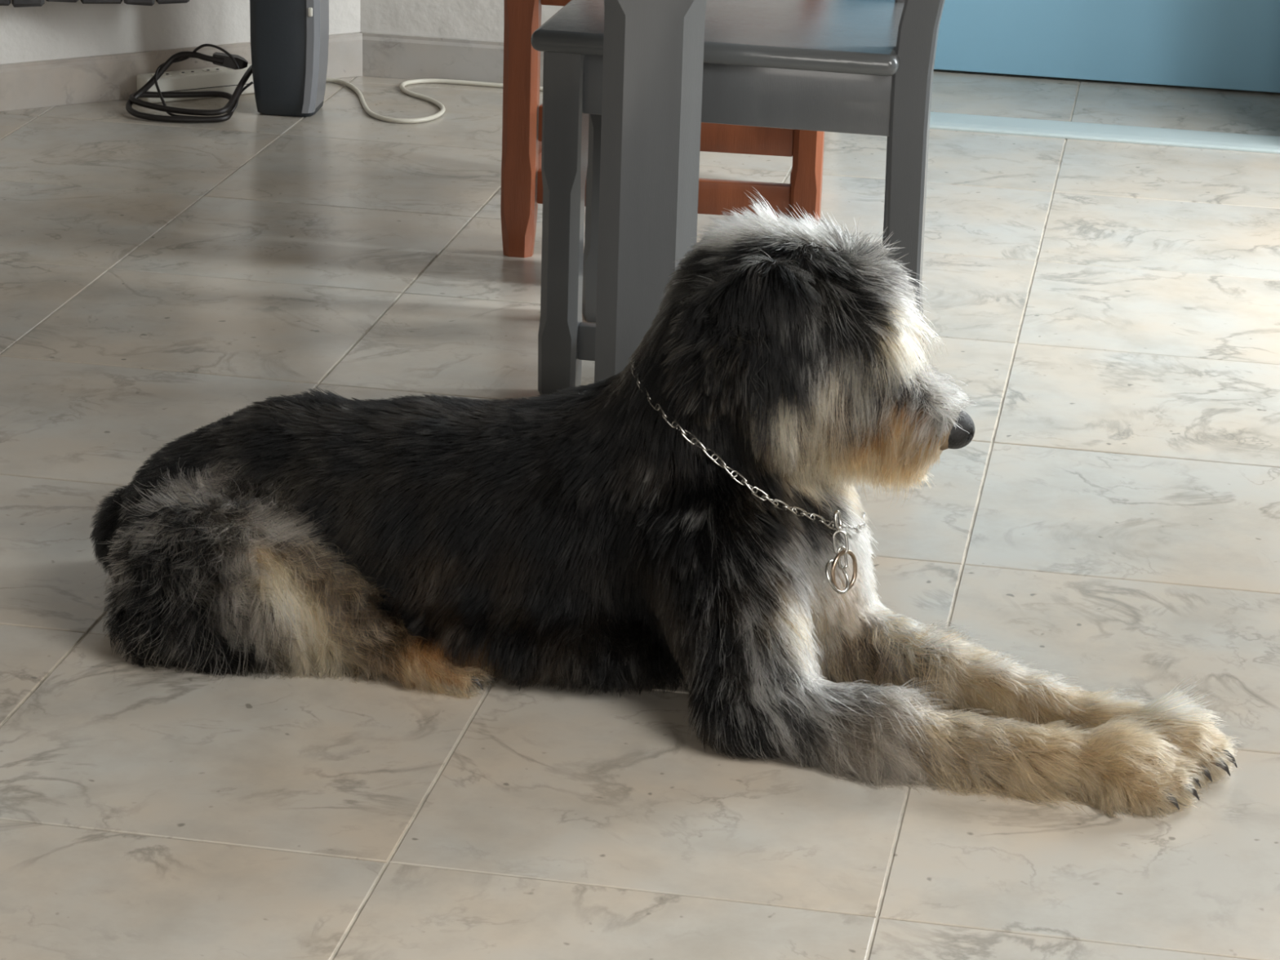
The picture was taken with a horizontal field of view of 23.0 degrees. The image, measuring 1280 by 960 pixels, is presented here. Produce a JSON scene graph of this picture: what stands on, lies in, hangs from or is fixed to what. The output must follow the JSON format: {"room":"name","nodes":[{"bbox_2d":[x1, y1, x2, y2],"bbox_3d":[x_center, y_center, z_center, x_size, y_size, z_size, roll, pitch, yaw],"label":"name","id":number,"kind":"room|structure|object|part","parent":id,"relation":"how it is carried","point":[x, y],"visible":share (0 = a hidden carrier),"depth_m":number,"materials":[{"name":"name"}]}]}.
{"room":"dining room","nodes":[
{"label":"dining room","id":0,"kind":"room"},
{"bbox_2d":[0,0,359,64],"bbox_3d":[-2.083,-1.743,4.704,3.648,2.600,0.150,-10,23,-30],"label":"wall","id":1,"kind":"structure","parent":0,"point":[52,30],"depth_m":5.72,"materials":[{"name":"white paint"}]},
{"bbox_2d":[0,0,190,7],"bbox_3d":[-1.014,-1.063,5.557,0.417,0.427,0.173,-2,20,-12],"label":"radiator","id":2,"kind":"object","parent":1,"relation":"attached to","point":[16,3],"visible":1,"depth_m":5.56,"materials":[{"name":"metal"}]},
{"bbox_2d":[0,31,362,111],"bbox_3d":[-2.078,-0.533,5.061,3.648,0.082,0.014,-10,23,-30],"label":"baseboard","id":3,"kind":"structure","parent":1,"relation":"attached to","point":[113,77],"depth_m":5.71,"materials":[{"name":"stone"}]},
{"bbox_2d":[360,0,563,41],"bbox_3d":[-0.036,-1.979,5.555,0.908,2.600,0.130,5,20,9],"label":"wall","id":4,"kind":"structure","parent":0,"point":[474,20],"depth_m":5.94,"materials":[{"name":"white paint"}]},
{"bbox_2d":[360,31,543,86],"bbox_3d":[-0.088,-0.771,5.912,0.908,0.082,0.012,5,20,9],"label":"baseboard","id":5,"kind":"structure","parent":4,"relation":"attached to","point":[384,55],"depth_m":5.95,"materials":[{"name":"stone"}]},
{"bbox_2d":[0,69,1279,959],"bbox_3d":[-1.266,0.357,2.848,5.175,0.060,7.970,5,20,9],"label":"floor","id":6,"kind":"structure","parent":0,"point":[1109,516],"depth_m":3.61,"materials":[{"name":"tile"}]},
{"bbox_2d":[125,44,253,122],"bbox_3d":[-0.764,-0.722,5.650,0.314,0.121,0.172,-8,22,-27],"label":"cable","id":7,"kind":"object","parent":6,"relation":"on","point":[226,60],"visible":0.96,"depth_m":5.64,"materials":[{"name":"rubber"}]},
{"bbox_2d":[136,63,254,103],"bbox_3d":[-0.793,-0.733,5.791,0.270,0.048,0.053,-10,23,-30],"label":"power strip","id":8,"kind":"object","parent":6,"relation":"on","point":[224,79],"visible":0.53,"depth_m":5.75,"materials":[{"name":"white plastic"}]},
{"bbox_2d":[151,71,172,76],"bbox_3d":[-0.873,-0.740,5.736,0.036,0.002,0.036,-6,21,-22],"label":"socket","id":9,"kind":"object","parent":8,"relation":"attached to","point":[166,73],"depth_m":5.73,"materials":[{"name":"white plastic"}]},
{"bbox_2d":[177,69,196,74],"bbox_3d":[-0.830,-0.747,5.761,0.036,0.002,0.036,13,22,29],"label":"socket","id":10,"kind":"object","parent":8,"relation":"attached to","point":[186,71],"depth_m":5.76,"materials":[{"name":"white plastic"}]},
{"bbox_2d":[201,67,222,72],"bbox_3d":[-0.788,-0.755,5.786,0.036,0.002,0.036,-6,21,-22],"label":"socket","id":11,"kind":"object","parent":8,"relation":"attached to","point":[206,69],"depth_m":5.78,"materials":[{"name":"white plastic"}]},
{"bbox_2d":[249,0,328,116],"bbox_3d":[-0.620,-1.096,5.548,0.129,0.905,0.121,4,20,5],"label":"tower speaker","id":12,"kind":"object","parent":6,"relation":"on","point":[290,38],"visible":1,"depth_m":5.61},
{"bbox_3d":[-0.574,-1.072,5.537,0.034,0.850,0.090,4,20,5],"label":"panel","id":13,"kind":"part","parent":12,"relation":"part of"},
{"bbox_2d":[325,77,542,123],"bbox_3d":[-0.250,-0.686,5.767,0.846,0.009,0.355,5,20,9],"label":"cable","id":14,"kind":"object","parent":6,"relation":"on","point":[368,111],"visible":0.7,"depth_m":5.84,"materials":[{"name":"plastic"}]},
{"bbox_2d":[594,0,706,382],"bbox_3d":[-0.760,-0.538,4.173,1.750,0.768,1.060,2,20,0],"label":"dining table","id":15,"kind":"object","parent":6,"relation":"on","point":[653,50],"visible":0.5,"depth_m":3.72,"materials":[{"name":"grey wood"}]},
{"bbox_2d":[500,0,824,257],"bbox_3d":[0.081,-0.865,4.896,0.502,0.950,0.592,4,20,6],"label":"dining chair","id":16,"kind":"object","parent":6,"relation":"on","point":[522,183],"visible":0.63,"depth_m":4.74,"materials":[{"name":"brown wood"}]},
{"bbox_3d":[-0.180,-0.562,4.760,0.052,0.455,0.044,4,20,6],"label":"leg","id":17,"kind":"part","parent":16,"relation":"part of","materials":[{"name":"brown wood"}]},
{"bbox_3d":[-0.138,-0.545,5.008,0.020,0.040,0.419,4,20,6],"label":"rail","id":18,"kind":"part","parent":16,"relation":"part of","materials":[{"name":"brown wood"}]},
{"bbox_3d":[0.036,-0.435,4.774,0.388,0.052,0.020,4,20,6],"label":"rail","id":19,"kind":"part","parent":16,"relation":"part of","materials":[{"name":"brown wood"}]},
{"bbox_3d":[0.039,-0.527,4.741,0.388,0.055,0.020,4,20,6],"label":"rail","id":20,"kind":"part","parent":16,"relation":"part of","materials":[{"name":"brown wood"}]},
{"bbox_3d":[0.254,-0.530,4.711,0.044,0.455,0.044,4,20,6],"label":"leg","id":21,"kind":"part","parent":16,"relation":"part of","materials":[{"name":"brown wood"}]},
{"bbox_2d":[86,186,1242,818],"bbox_3d":[0.019,-0.032,3.242,1.241,0.484,0.407,7,20,14],"label":"dog","id":22,"kind":"object","parent":6,"relation":"on","point":[574,537],"visible":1,"depth_m":3.19},
{"bbox_2d":[631,356,866,594],"bbox_3d":[0.115,-0.024,3.254,0.250,0.215,0.252,5,20,9],"label":"chain collar","id":23,"kind":"object","parent":22,"relation":"attached to","point":[846,551],"visible":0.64,"depth_m":3.17,"materials":[{"name":"metal"}]},
{"bbox_2d":[530,0,945,395],"bbox_3d":[0.189,-0.593,4.144,0.594,0.950,0.460,5,20,10],"label":"dining chair","id":24,"kind":"object","parent":6,"relation":"on","point":[862,67],"visible":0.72,"depth_m":4.00,"materials":[{"name":"grey wood"}]},
{"bbox_3d":[-0.100,-0.333,4.103,0.052,0.470,0.052,5,20,10],"label":"leg","id":25,"kind":"part","parent":24,"relation":"part of","materials":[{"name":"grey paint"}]},
{"bbox_3d":[-0.048,-0.453,4.445,0.052,0.470,0.052,5,20,10],"label":"leg","id":26,"kind":"part","parent":24,"relation":"part of","materials":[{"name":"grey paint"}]},
{"bbox_3d":[0.134,-0.607,4.151,0.469,0.028,0.460,5,20,10],"label":"seat","id":27,"kind":"part","parent":24,"relation":"part of","materials":[{"name":"grey paint"}]},
{"bbox_3d":[0.407,-0.623,4.247,0.128,0.950,0.038,5,20,10],"label":"leg","id":28,"kind":"part","parent":24,"relation":"part of","materials":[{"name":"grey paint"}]},
{"bbox_3d":[0.382,-0.512,3.936,0.128,0.950,0.038,5,20,10],"label":"leg","id":29,"kind":"part","parent":24,"relation":"part of","materials":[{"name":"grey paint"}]},
{"bbox_2d":[929,111,1279,154],"bbox_3d":[1.086,-0.612,5.685,1.620,0.008,0.118,5,20,9],"label":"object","id":30,"kind":"structure","parent":6,"relation":"on","point":[938,121],"depth_m":5.70,"materials":[{"name":"stone"}]},
{"bbox_2d":[933,0,1279,93],"bbox_3d":[0.795,-1.896,5.839,2.470,2.295,0.150,5,20,9],"label":"door","id":31,"kind":"structure","parent":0,"point":[1218,44],"depth_m":6.10,"materials":[{"name":"blue paint"}]}
]}

